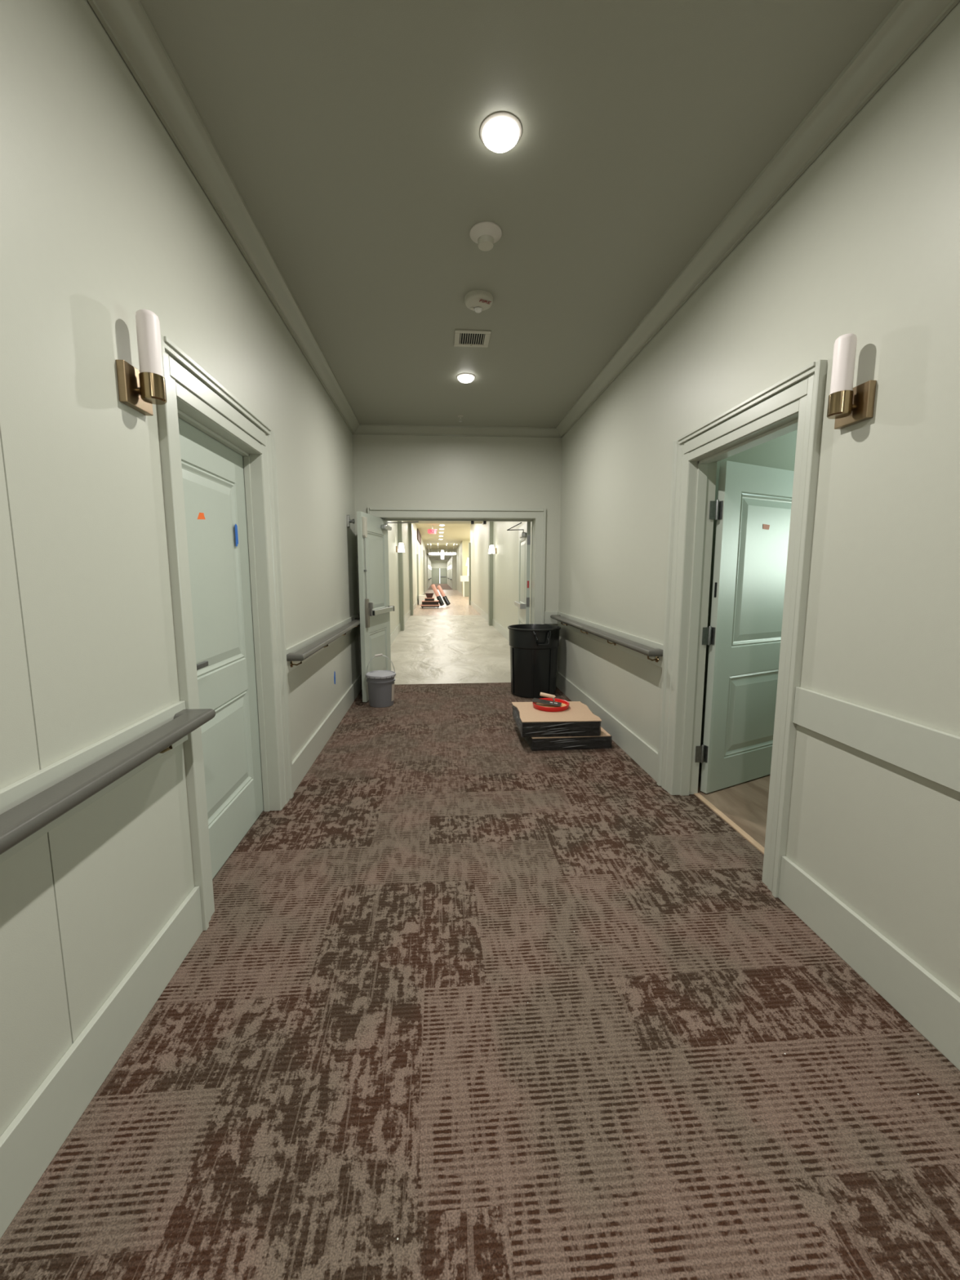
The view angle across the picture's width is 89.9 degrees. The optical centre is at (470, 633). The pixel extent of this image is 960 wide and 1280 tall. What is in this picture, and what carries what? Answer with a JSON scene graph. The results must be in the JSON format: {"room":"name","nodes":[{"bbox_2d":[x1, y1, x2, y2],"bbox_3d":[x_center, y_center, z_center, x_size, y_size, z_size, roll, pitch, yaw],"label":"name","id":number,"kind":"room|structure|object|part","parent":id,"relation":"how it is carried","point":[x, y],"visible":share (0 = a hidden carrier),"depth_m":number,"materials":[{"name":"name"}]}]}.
{"room":"care home corridor","nodes":[
{"label":"care home corridor","id":0,"kind":"room"},
{"bbox_2d":[0,0,426,1136],"bbox_3d":[-2.359,-2.848,19.180,0.160,3.700,47.000,-1,7,-4],"label":"wall","id":1,"kind":"structure","parent":0,"point":[104,219],"depth_m":1.37,"materials":[{"name":"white paint"}]},
{"bbox_2d":[0,700,187,863],"bbox_3d":[-0.873,0.681,-1.081,0.018,0.150,5.810,-1,7,-4],"label":"trim","id":2,"kind":"structure","parent":1,"relation":"attached to","point":[15,793],"depth_m":1.26,"materials":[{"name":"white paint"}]},
{"bbox_2d":[0,885,203,1238],"bbox_3d":[-0.872,1.440,-0.986,0.018,0.192,5.810,-1,7,-4],"label":"baseboard","id":3,"kind":"structure","parent":1,"relation":"attached to","point":[29,1144],"depth_m":1.27,"materials":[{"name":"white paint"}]},
{"bbox_2d":[0,708,215,854],"bbox_3d":[-0.826,0.659,-0.877,0.106,0.099,5.412,-1,7,-4],"label":"handrail","id":4,"kind":"object","parent":1,"relation":"attached to","point":[20,822],"visible":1,"depth_m":1.18,"materials":[{"name":"grey plastic"}]},
{"bbox_2d":[115,308,166,415],"bbox_3d":[-1.022,-0.859,1.512,0.101,0.289,0.136,-1,7,-4],"label":"wall sconce","id":5,"kind":"object","parent":1,"relation":"attached to","point":[142,388],"visible":1,"depth_m":1.49,"materials":[{"name":"white glass"}]},
{"bbox_2d":[177,417,263,879],"bbox_3d":[-1.197,0.092,2.311,0.102,2.030,0.855,-1,7,-4],"label":"door","id":6,"kind":"structure","parent":1,"relation":"in","point":[213,473],"depth_m":2.35,"materials":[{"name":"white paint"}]},
{"bbox_2d":[197,512,204,519],"bbox_3d":[-1.203,-0.525,2.145,0.001,0.035,0.076,-1,7,-4],"label":"tape","id":7,"kind":"object","parent":6,"relation":"attached to","point":[201,516],"visible":1,"depth_m":2.15,"materials":[{"name":"orange paper"}]},
{"bbox_3d":[-1.154,0.136,1.998,0.058,0.052,0.146,-1,7,-4],"label":"lever","id":8,"kind":"part","parent":6,"relation":"part of","materials":[{"name":"metal"}]},
{"bbox_2d":[235,524,238,546],"bbox_3d":[-1.224,-0.517,2.512,0.001,0.117,0.032,-1,7,-4],"label":"tape","id":9,"kind":"object","parent":6,"relation":"attached to","point":[236,526],"visible":1,"depth_m":2.51,"materials":[{"name":"blue plastic"}]},
{"bbox_2d":[156,333,293,930],"bbox_3d":[-1.181,0.007,2.337,0.200,2.212,1.165,-1,7,-4],"label":"trim","id":10,"kind":"structure","parent":1,"relation":"attached to","point":[190,389],"depth_m":2.02,"materials":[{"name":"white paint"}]},
{"bbox_2d":[286,613,359,673],"bbox_3d":[-1.245,0.003,4.350,0.018,0.150,2.820,-1,7,-4],"label":"trim","id":11,"kind":"structure","parent":1,"relation":"attached to","point":[305,642],"depth_m":3.67,"materials":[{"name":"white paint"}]},
{"bbox_2d":[286,617,359,667],"bbox_3d":[-1.176,0.019,4.245,0.106,0.099,2.554,-1,7,-4],"label":"handrail","id":12,"kind":"object","parent":1,"relation":"attached to","point":[304,653],"visible":0.98,"depth_m":3.48,"materials":[{"name":"grey plastic"}]},
{"bbox_2d":[292,674,361,792],"bbox_3d":[-1.243,0.761,4.444,0.018,0.192,2.820,-1,7,-4],"label":"baseboard","id":13,"kind":"structure","parent":1,"relation":"attached to","point":[304,759],"depth_m":3.86,"materials":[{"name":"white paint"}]},
{"bbox_2d":[346,515,355,527],"bbox_3d":[-1.281,-1.206,5.135,0.077,0.125,0.060,-1,7,-4],"label":"holder","id":14,"kind":"object","parent":1,"relation":"attached to","point":[348,521],"visible":1,"depth_m":5.11,"materials":[{"name":"metal"}]},
{"bbox_3d":[-1.307,-1.206,5.134,0.025,0.125,0.060,-1,7,-4],"label":"plate","id":15,"kind":"part","parent":14,"relation":"part of","materials":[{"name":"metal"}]},
{"bbox_2d":[390,622,400,645],"bbox_3d":[-1.565,0.172,9.162,0.018,0.190,5.590,-1,7,-4],"label":"baseboard","id":16,"kind":"structure","parent":1,"relation":"attached to","point":[397,629],"depth_m":10.36,"materials":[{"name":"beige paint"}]},
{"bbox_2d":[395,542,404,552],"bbox_3d":[-1.634,-1.999,11.153,0.195,0.214,0.350,-1,7,-4],"label":"sconce","id":17,"kind":"object","parent":1,"relation":"attached to","point":[401,546],"visible":1,"depth_m":11.02,"materials":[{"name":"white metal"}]},
{"bbox_3d":[-1.604,-1.992,11.056,0.150,0.205,0.150,-1,7,-4],"label":"lamp shade","id":18,"kind":"part","parent":17,"relation":"part of","materials":[{"name":"white glass"}]},
{"bbox_2d":[397,520,404,631],"bbox_3d":[-1.727,-1.621,11.902,0.100,3.070,0.300,-1,7,-4],"label":"trim","id":19,"kind":"structure","parent":1,"relation":"attached to","point":[400,540],"depth_m":11.81,"materials":[{"name":"green wood"}]},
{"bbox_2d":[404,609,410,623],"bbox_3d":[-1.917,-0.470,14.305,0.018,0.190,4.000,-1,7,-4],"label":"baseboard","id":20,"kind":"structure","parent":1,"relation":"attached to","point":[407,615],"depth_m":14.68,"materials":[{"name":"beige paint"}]},
{"bbox_2d":[408,523,413,615],"bbox_3d":[-2.031,-2.413,16.302,0.100,3.550,0.350,-1,7,-4],"label":"trim","id":21,"kind":"structure","parent":1,"relation":"attached to","point":[410,525],"depth_m":16.17,"materials":[{"name":"paint"}]},
{"bbox_2d":[416,554,418,604],"bbox_3d":[-2.445,-2.526,22.244,0.070,2.300,0.200,-1,7,-4],"label":"trim","id":22,"kind":"structure","parent":1,"relation":"attached to","point":[417,555],"depth_m":22.14,"materials":[{"name":"beige wood"}]},
{"bbox_2d":[417,528,421,544],"bbox_3d":[-2.653,-4.982,24.802,0.050,0.500,4.300,-1,7,-4],"label":"sign","id":23,"kind":"object","parent":1,"relation":"attached to","point":[419,535],"visible":0.86,"depth_m":23.96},
{"bbox_2d":[413,587,427,610],"bbox_3d":[-2.968,-2.391,29.675,0.018,0.190,26.250,-1,7,-4],"label":"baseboard","id":24,"kind":"structure","parent":1,"relation":"attached to","point":[415,604],"depth_m":21.15,"materials":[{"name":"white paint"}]},
{"bbox_2d":[423,550,425,594],"bbox_3d":[-3.204,-4.240,33.140,0.050,3.000,0.300,-1,7,-4],"label":"trim","id":25,"kind":"structure","parent":1,"relation":"attached to","point":[424,550],"depth_m":33.00,"materials":[{"name":"paint"}]},
{"bbox_2d":[87,0,959,437],"bbox_3d":[0.193,-1.733,0.716,2.429,0.088,9.820,-1,7,-4],"label":"trim","id":26,"kind":"structure","parent":1,"relation":"attached to","point":[126,23],"depth_m":1.94,"materials":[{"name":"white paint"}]},
{"bbox_2d":[427,555,431,589],"bbox_3d":[-4.750,-7.018,55.086,0.160,3.070,25.150,-1,7,-4],"label":"wall","id":27,"kind":"structure","parent":0,"point":[429,573],"depth_m":49.62,"materials":[{"name":"white paint"}]},
{"bbox_2d":[431,561,447,582],"bbox_3d":[-4.426,-8.580,67.564,2.510,3.070,0.100,-1,7,-4],"label":"wall","id":28,"kind":"structure","parent":0,"point":[433,564],"depth_m":67.38,"materials":[{"name":"beige paint"}]},
{"bbox_2d":[431,568,439,583],"bbox_3d":[-4.930,-8.126,67.496,1.085,2.170,0.060,-1,7,-4],"label":"door","id":29,"kind":"structure","parent":28,"relation":"in","point":[435,571],"depth_m":67.47,"materials":[{"name":"wood"}]},
{"bbox_2d":[440,568,447,583],"bbox_3d":[-3.831,-8.132,67.519,0.960,2.170,0.160,-1,7,-4],"label":"door","id":30,"kind":"structure","parent":28,"relation":"in","point":[442,571],"depth_m":67.53,"materials":[{"name":"metal"}]},
{"bbox_2d":[426,553,452,561],"bbox_3d":[-3.576,-8.594,54.893,2.510,0.100,25.300,-1,7,-4],"label":"ceiling","id":31,"kind":"structure","parent":0,"point":[433,557],"depth_m":50.91,"materials":[{"name":"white paint"}]},
{"bbox_2d":[426,549,456,589],"bbox_3d":[-2.587,-5.729,42.617,2.880,3.600,0.150,-1,7,-4],"label":"wall","id":32,"kind":"structure","parent":0,"point":[454,557],"depth_m":42.53,"materials":[{"name":"beige paint"}]},
{"bbox_2d":[414,523,471,549],"bbox_3d":[0.021,-5.910,29.313,6.310,0.150,26.700,-1,7,-4],"label":"ceiling","id":33,"kind":"structure","parent":0,"point":[453,533],"depth_m":26.86,"materials":[{"name":"paint"}]},
{"bbox_2d":[427,525,436,533],"bbox_3d":[-1.707,-4.669,21.518,0.433,0.370,0.048,-1,7,-4],"label":"exit sign","id":34,"kind":"object","parent":33,"relation":"hanging from","point":[432,531],"visible":1,"depth_m":21.51,"materials":[{"name":"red plastic"}]},
{"bbox_2d":[427,542,457,559],"bbox_3d":[-2.058,-5.974,34.971,2.170,1.121,1.855,-1,7,-4],"label":"chandelier","id":35,"kind":"object","parent":33,"relation":"hanging from","point":[442,553],"visible":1,"depth_m":34.87,"materials":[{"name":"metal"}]},
{"bbox_2d":[447,555,452,588],"bbox_3d":[-2.400,-7.043,55.243,0.150,3.070,25.150,-1,7,-4],"label":"wall","id":36,"kind":"structure","parent":0,"point":[450,561],"depth_m":50.90,"materials":[{"name":"white paint"}]},
{"bbox_2d":[390,583,511,684],"bbox_3d":[-0.122,-3.219,37.196,7.200,0.052,62.340,-1,7,-4],"label":"floor","id":37,"kind":"structure","parent":0,"point":[430,649],"depth_m":9.17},
{"bbox_2d":[418,595,426,604],"bbox_3d":[-2.178,-1.561,22.080,0.410,0.425,0.410,-1,7,-4],"label":"carton","id":38,"kind":"object","parent":37,"relation":"on","point":[421,597],"visible":0.52,"depth_m":21.87,"materials":[{"name":"white cardboard"}]},
{"bbox_2d":[420,604,439,608],"bbox_3d":[-1.668,-1.145,19.844,0.770,0.148,0.700,-1,7,-4],"label":"cart","id":39,"kind":"object","parent":37,"relation":"on","point":[421,605],"visible":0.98,"depth_m":19.51,"materials":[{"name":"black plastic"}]},
{"bbox_2d":[422,600,438,604],"bbox_3d":[-1.664,-1.295,19.835,0.686,0.151,0.586,-1,7,-4],"label":"carton","id":40,"kind":"object","parent":39,"relation":"on","point":[435,602],"visible":0.97,"depth_m":19.55,"materials":[{"name":"cardboard"}]},
{"bbox_2d":[424,597,434,600],"bbox_3d":[-1.692,-1.426,19.782,0.386,0.119,0.456,-1,7,-4],"label":"carton","id":41,"kind":"object","parent":40,"relation":"on","point":[425,598],"visible":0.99,"depth_m":19.56,"materials":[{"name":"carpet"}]},
{"bbox_2d":[425,592,434,598],"bbox_3d":[-1.692,-1.578,19.748,0.360,0.190,0.280,-1,7,-4],"label":"bin","id":42,"kind":"object","parent":41,"relation":"on","point":[428,595],"visible":0.98,"depth_m":19.62,"materials":[{"name":"brown wood"}]},
{"bbox_3d":[-1.668,-1.154,19.843,0.730,0.050,0.660,-1,7,-4],"label":"caster frame","id":43,"kind":"part","parent":39,"relation":"part of","materials":[{"name":"black metal"}]},
{"bbox_2d":[431,584,444,605],"bbox_3d":[-1.409,-1.654,20.450,0.703,0.918,0.190,6,10,41],"label":"roll","id":44,"kind":"object","parent":37,"relation":"on","point":[433,587],"visible":0.99,"depth_m":20.38,"materials":[{"name":"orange plastic"}]},
{"bbox_2d":[436,585,450,605],"bbox_3d":[-1.177,-1.667,20.793,0.752,0.870,0.190,6,10,43],"label":"roll","id":45,"kind":"object","parent":37,"relation":"on","point":[444,597],"visible":1,"depth_m":20.71,"materials":[{"name":"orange plastic"}]},
{"bbox_2d":[460,575,468,596],"bbox_3d":[0.352,-3.008,30.153,2.000,1.280,0.900,-1,7,-4],"label":"reception desk","id":46,"kind":"object","parent":37,"relation":"on","point":[464,579],"visible":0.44,"depth_m":29.70,"materials":[{"name":"beige"}]},
{"bbox_3d":[-0.434,-2.771,29.725,0.070,0.920,0.080,-1,7,-4],"label":"corner post","id":47,"kind":"part","parent":46,"relation":"part of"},
{"bbox_2d":[466,557,468,575],"bbox_3d":[-0.073,-4.200,30.026,0.480,1.120,0.480,-1,7,-4],"label":"table lamp","id":48,"kind":"object","parent":46,"relation":"on","point":[467,562],"visible":0.31,"depth_m":29.89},
{"bbox_2d":[352,434,562,689],"bbox_3d":[-0.144,-0.896,5.878,2.757,3.120,0.239,-1,7,-4],"label":"wall","id":49,"kind":"structure","parent":0,"point":[390,471],"depth_m":5.64,"materials":[{"name":"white paint"}]},
{"bbox_2d":[356,511,418,702],"bbox_3d":[-0.900,-0.317,5.530,0.448,2.035,0.885,1,7,8],"label":"door","id":50,"kind":"structure","parent":49,"relation":"in","point":[375,607],"depth_m":5.41,"materials":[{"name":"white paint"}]},
{"bbox_3d":[-1.120,-0.698,5.117,0.012,0.680,0.011,1,7,8],"label":"vertical rod","id":51,"kind":"part","parent":50,"relation":"part of","materials":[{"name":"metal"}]},
{"bbox_3d":[-0.820,-1.323,5.747,0.393,0.053,0.040,-1,7,-10],"label":"closer arm","id":52,"kind":"part","parent":50,"relation":"part of","materials":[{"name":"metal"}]},
{"bbox_2d":[367,506,546,624],"bbox_3d":[-0.158,-0.425,5.919,2.100,2.175,0.274,-1,7,-4],"label":"trim","id":53,"kind":"structure","parent":49,"relation":"attached to","point":[537,517],"depth_m":5.76,"materials":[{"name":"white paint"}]},
{"bbox_2d":[506,521,530,624],"bbox_3d":[0.603,-0.449,6.563,0.286,2.035,0.921,0,7,-1],"label":"door","id":54,"kind":"structure","parent":49,"relation":"in","point":[524,537],"depth_m":6.25,"materials":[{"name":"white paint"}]},
{"bbox_3d":[0.590,-1.350,6.121,0.123,0.116,0.250,-6,10,-41],"label":"closer arm","id":55,"kind":"part","parent":54,"relation":"part of","materials":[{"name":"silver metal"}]},
{"bbox_2d":[544,611,557,623],"bbox_3d":[0.981,-0.199,5.912,0.166,0.152,0.018,-1,7,-4],"label":"trim","id":56,"kind":"structure","parent":49,"relation":"attached to","point":[548,620],"depth_m":5.90,"materials":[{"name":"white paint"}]},
{"bbox_2d":[456,542,462,594],"bbox_3d":[-0.853,-5.064,37.263,0.150,3.600,10.850,-1,7,-4],"label":"wall","id":57,"kind":"structure","parent":0,"point":[459,550],"depth_m":36.46,"materials":[{"name":"beige paint"}]},
{"bbox_2d":[462,540,470,595],"bbox_3d":[1.230,-4.402,31.933,3.580,3.600,0.150,-1,7,-4],"label":"wall","id":58,"kind":"structure","parent":0,"point":[464,543],"depth_m":31.66,"materials":[{"name":"beige paint"}]},
{"bbox_2d":[0,682,959,1279],"bbox_3d":[0.223,1.259,1.213,2.820,0.001,10.060,-1,7,-4],"label":"floor","id":59,"kind":"structure","parent":0,"point":[324,1079],"depth_m":1.38,"materials":[{"name":"carpet"}]},
{"bbox_2d":[365,653,395,707],"bbox_3d":[-0.964,0.489,5.162,0.320,0.552,0.320,-1,7,-4],"label":"paint bucket","id":60,"kind":"object","parent":59,"relation":"on","point":[380,683],"visible":1,"depth_m":5.07,"materials":[{"name":"grey plastic"}]},
{"bbox_3d":[-0.964,0.434,5.155,0.320,0.028,0.320,-1,7,-4],"label":"lid","id":61,"kind":"part","parent":60,"relation":"part of","materials":[{"name":"white plastic"}]},
{"bbox_3d":[-0.969,0.345,5.161,0.306,0.238,0.041,-2,7,-16],"label":"handle","id":62,"kind":"part","parent":60,"relation":"part of","materials":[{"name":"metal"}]},
{"bbox_2d":[507,623,560,697],"bbox_3d":[0.737,0.305,5.629,0.612,0.786,0.612,5,9,36],"label":"trash can","id":63,"kind":"object","parent":59,"relation":"on","point":[533,646],"visible":0.99,"depth_m":5.40,"materials":[{"name":"black plastic"}]},
{"bbox_3d":[0.789,0.048,5.287,0.211,0.161,0.073,-1,7,-10],"label":"handle","id":64,"kind":"part","parent":63,"relation":"part of","materials":[{"name":"black plastic"}]},
{"bbox_2d":[523,726,612,751],"bbox_3d":[0.783,0.838,4.125,0.660,0.107,0.606,-1,7,-5],"label":"stack","id":65,"kind":"object","parent":59,"relation":"on","point":[604,740],"visible":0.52,"depth_m":3.84,"materials":[{"name":"black plastic"}]},
{"bbox_2d":[511,701,601,737],"bbox_3d":[0.712,0.720,4.110,0.654,0.129,0.606,0,7,-2],"label":"stack","id":66,"kind":"object","parent":65,"relation":"on","point":[577,720],"visible":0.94,"depth_m":3.83,"materials":[{"name":"beige cardboard"}]},
{"bbox_2d":[532,697,569,711],"bbox_3d":[0.702,0.621,4.211,0.320,0.041,0.320,-1,7,-4],"label":"tray","id":67,"kind":"object","parent":66,"relation":"on","point":[565,704],"visible":0.76,"depth_m":4.16,"materials":[{"name":"red plastic"}]},
{"bbox_2d":[531,692,561,706],"bbox_3d":[0.662,0.561,4.189,0.250,0.099,0.104,2,8,20],"label":"trowel","id":68,"kind":"object","parent":67,"relation":"on","point":[553,702],"visible":1,"depth_m":4.17,"materials":[{"name":"metal"}]},
{"bbox_3d":[0.662,0.595,4.193,0.250,0.003,0.104,8,12,19],"label":"blade","id":69,"kind":"part","parent":68,"relation":"part of","materials":[{"name":"silver metal"}]},
{"bbox_2d":[139,0,899,523],"bbox_3d":[-0.162,-2.480,5.891,2.757,0.120,20.500,-1,7,-4],"label":"ceiling","id":70,"kind":"structure","parent":0,"point":[348,131],"depth_m":1.93,"materials":[{"name":"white paint"}]},
{"bbox_2d":[457,414,463,422],"bbox_3d":[-0.110,-2.293,5.120,0.064,0.060,0.064,-1,7,-4],"label":"sprinkler head","id":71,"kind":"object","parent":70,"relation":"attached to","point":[458,415],"visible":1,"depth_m":5.11},
{"bbox_2d":[456,373,475,382],"bbox_3d":[-0.041,-2.178,4.109,0.160,0.038,0.160,-1,7,-4],"label":"recessed light","id":72,"kind":"object","parent":70,"relation":"in","point":[463,377],"visible":1,"depth_m":4.07,"materials":[{"name":"white glass"}]},
{"bbox_2d":[453,329,491,347],"bbox_3d":[0.009,-2.106,3.434,0.250,0.014,0.236,-1,7,-4],"label":"ceiling vent","id":73,"kind":"object","parent":70,"relation":"in","point":[463,338],"visible":1,"depth_m":3.43,"materials":[{"name":"white metal"}]},
{"bbox_2d":[464,289,493,313],"bbox_3d":[0.049,-2.019,2.938,0.172,0.063,0.172,-1,7,-4],"label":"fire alarm strobe","id":74,"kind":"object","parent":70,"relation":"attached to","point":[477,300],"visible":1,"depth_m":2.90,"materials":[{"name":"white plastic"}]},
{"bbox_2d":[470,221,502,251],"bbox_3d":[0.074,-1.950,2.378,0.158,0.062,0.158,-1,7,-4],"label":"smoke detector","id":75,"kind":"object","parent":70,"relation":"attached to","point":[486,233],"visible":1,"depth_m":2.34,"materials":[{"name":"white plastic"}]},
{"bbox_2d":[480,111,521,152],"bbox_3d":[0.115,-1.893,1.832,0.160,0.038,0.160,-1,7,-4],"label":"recessed light","id":76,"kind":"object","parent":70,"relation":"in","point":[500,131],"visible":1,"depth_m":1.80,"materials":[{"name":"white glass"}]},
{"bbox_2d":[470,0,959,997],"bbox_3d":[0.947,-1.571,8.909,0.160,3.700,25.900,-1,7,-4],"label":"wall","id":77,"kind":"structure","parent":0,"point":[864,243],"depth_m":1.72,"materials":[{"name":"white paint"}]},
{"bbox_2d":[468,542,471,604],"bbox_3d":[-0.042,-2.702,21.680,0.080,2.780,0.200,-1,7,-4],"label":"trim","id":78,"kind":"structure","parent":77,"relation":"attached to","point":[469,544],"depth_m":21.59,"materials":[{"name":"green wood"}]},
{"bbox_2d":[470,600,488,621],"bbox_3d":[0.286,-0.880,17.536,0.018,0.190,8.500,-1,7,-4],"label":"baseboard","id":79,"kind":"structure","parent":77,"relation":"attached to","point":[476,607],"depth_m":16.77,"materials":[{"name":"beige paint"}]},
{"bbox_2d":[177,408,798,811],"bbox_3d":[0.106,0.077,2.411,2.622,2.047,0.890,-1,7,-4],"label":"trim","id":80,"kind":"structure","parent":77,"relation":"attached to","point":[702,472],"depth_m":2.81,"materials":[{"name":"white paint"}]},
{"bbox_2d":[488,521,493,626],"bbox_3d":[0.540,-1.764,12.998,0.100,3.070,0.300,-1,7,-4],"label":"trim","id":81,"kind":"structure","parent":77,"relation":"attached to","point":[490,523],"depth_m":12.91,"materials":[{"name":"green wood"}]},
{"bbox_2d":[488,545,496,553],"bbox_3d":[0.549,-2.122,12.095,0.195,0.214,0.350,-1,7,-4],"label":"sconce","id":82,"kind":"object","parent":77,"relation":"attached to","point":[491,549],"visible":1,"depth_m":11.95,"materials":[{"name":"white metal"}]},
{"bbox_2d":[492,618,509,641],"bbox_3d":[0.796,0.051,10.086,0.018,0.190,5.850,-1,7,-4],"label":"baseboard","id":83,"kind":"structure","parent":77,"relation":"attached to","point":[497,626],"depth_m":11.20,"materials":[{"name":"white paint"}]},
{"bbox_2d":[550,614,662,662],"bbox_3d":[1.110,-0.015,4.473,0.106,0.099,2.744,-1,7,-4],"label":"handrail","id":84,"kind":"object","parent":77,"relation":"attached to","point":[641,648],"visible":1,"depth_m":3.76,"materials":[{"name":"grey plastic"}]},
{"bbox_2d":[555,671,657,782],"bbox_3d":[1.171,0.734,4.606,0.018,0.195,2.820,-1,7,-4],"label":"baseboard","id":85,"kind":"structure","parent":77,"relation":"attached to","point":[637,749],"depth_m":3.91,"materials":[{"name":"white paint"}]},
{"bbox_2d":[557,611,663,667],"bbox_3d":[1.169,-0.024,4.511,0.018,0.152,2.820,-1,7,-4],"label":"trim","id":86,"kind":"structure","parent":77,"relation":"attached to","point":[647,642],"depth_m":3.89,"materials":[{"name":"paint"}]},
{"bbox_2d":[693,792,764,854],"bbox_3d":[1.470,1.078,2.642,0.034,0.017,0.865,-1,7,-4],"label":"trim","id":87,"kind":"structure","parent":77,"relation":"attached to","point":[730,822],"depth_m":2.69,"materials":[{"name":"beige wood"}]},
{"bbox_2d":[656,359,826,897],"bbox_3d":[1.373,-0.017,2.524,0.200,2.200,1.145,-1,7,-4],"label":"trim","id":88,"kind":"structure","parent":77,"relation":"attached to","point":[800,395],"depth_m":2.21,"materials":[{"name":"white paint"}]},
{"bbox_2d":[694,460,794,793],"bbox_3d":[1.837,-0.023,3.117,0.928,2.035,0.045,-4,8,-26],"label":"door","id":89,"kind":"structure","parent":77,"relation":"in","point":[743,636],"depth_m":3.04,"materials":[{"name":"green paint"}]},
{"bbox_3d":[1.437,0.757,3.026,0.045,0.106,0.002,-1,7,-4],"label":"hinge plate","id":90,"kind":"part","parent":89,"relation":"part of","materials":[{"name":"metal"}]},
{"bbox_3d":[1.436,0.013,2.933,0.045,0.106,0.002,-1,7,-4],"label":"hinge plate","id":91,"kind":"part","parent":89,"relation":"part of","materials":[{"name":"metal"}]},
{"bbox_3d":[1.478,0.755,3.035,0.003,0.106,0.038,-4,8,-26],"label":"hinge plate","id":92,"kind":"part","parent":89,"relation":"part of","materials":[{"name":"grey metal"}]},
{"bbox_3d":[1.477,0.011,2.942,0.003,0.106,0.038,-4,8,-26],"label":"hinge plate","id":93,"kind":"part","parent":89,"relation":"part of","materials":[{"name":"grey metal"}]},
{"bbox_3d":[1.434,-0.732,2.840,0.045,0.106,0.002,-1,7,-4],"label":"hinge plate","id":94,"kind":"part","parent":89,"relation":"part of","materials":[{"name":"metal"}]},
{"bbox_3d":[1.480,-0.266,2.905,0.002,0.090,0.014,-4,8,-26],"label":"latch plate","id":95,"kind":"part","parent":89,"relation":"part of","materials":[{"name":"metal"}]},
{"bbox_3d":[1.475,-0.733,2.849,0.003,0.106,0.038,-4,8,-26],"label":"hinge plate","id":96,"kind":"part","parent":89,"relation":"part of","materials":[{"name":"silver metal"}]},
{"bbox_2d":[762,524,769,529],"bbox_3d":[1.860,-0.673,3.024,0.069,0.033,0.001,-4,8,-26],"label":"tape","id":97,"kind":"object","parent":89,"relation":"attached to","point":[765,526],"visible":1,"depth_m":3.02,"materials":[{"name":"paper"}]},
{"bbox_2d":[826,333,876,429],"bbox_3d":[1.308,-0.884,1.674,0.101,0.289,0.136,-1,7,-4],"label":"wall sconce","id":98,"kind":"object","parent":77,"relation":"attached to","point":[848,405],"visible":1,"depth_m":1.65,"materials":[{"name":"white glass"}]},
{"bbox_2d":[777,856,959,1070],"bbox_3d":[1.541,1.411,-0.812,0.018,0.195,5.835,-1,7,-4],"label":"baseboard","id":99,"kind":"structure","parent":77,"relation":"attached to","point":[922,999],"depth_m":1.61,"materials":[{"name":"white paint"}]},
{"bbox_2d":[792,686,959,792],"bbox_3d":[1.539,0.653,-0.907,0.018,0.152,5.835,-1,7,-4],"label":"trim","id":100,"kind":"structure","parent":77,"relation":"attached to","point":[932,754],"depth_m":1.58,"materials":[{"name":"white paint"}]},
{"bbox_2d":[697,768,770,848],"bbox_3d":[3.094,0.993,3.467,3.383,0.054,5.800,-1,7,-4],"label":"floor","id":101,"kind":"structure","parent":0,"point":[744,803],"depth_m":2.94,"materials":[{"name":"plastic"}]},
{"bbox_2d":[698,429,797,768],"bbox_3d":[1.903,-0.401,3.373,0.983,2.750,0.120,-1,7,-4],"label":"wall","id":102,"kind":"structure","parent":0,"point":[779,452],"depth_m":3.22,"materials":[{"name":"paint"}]}
]}

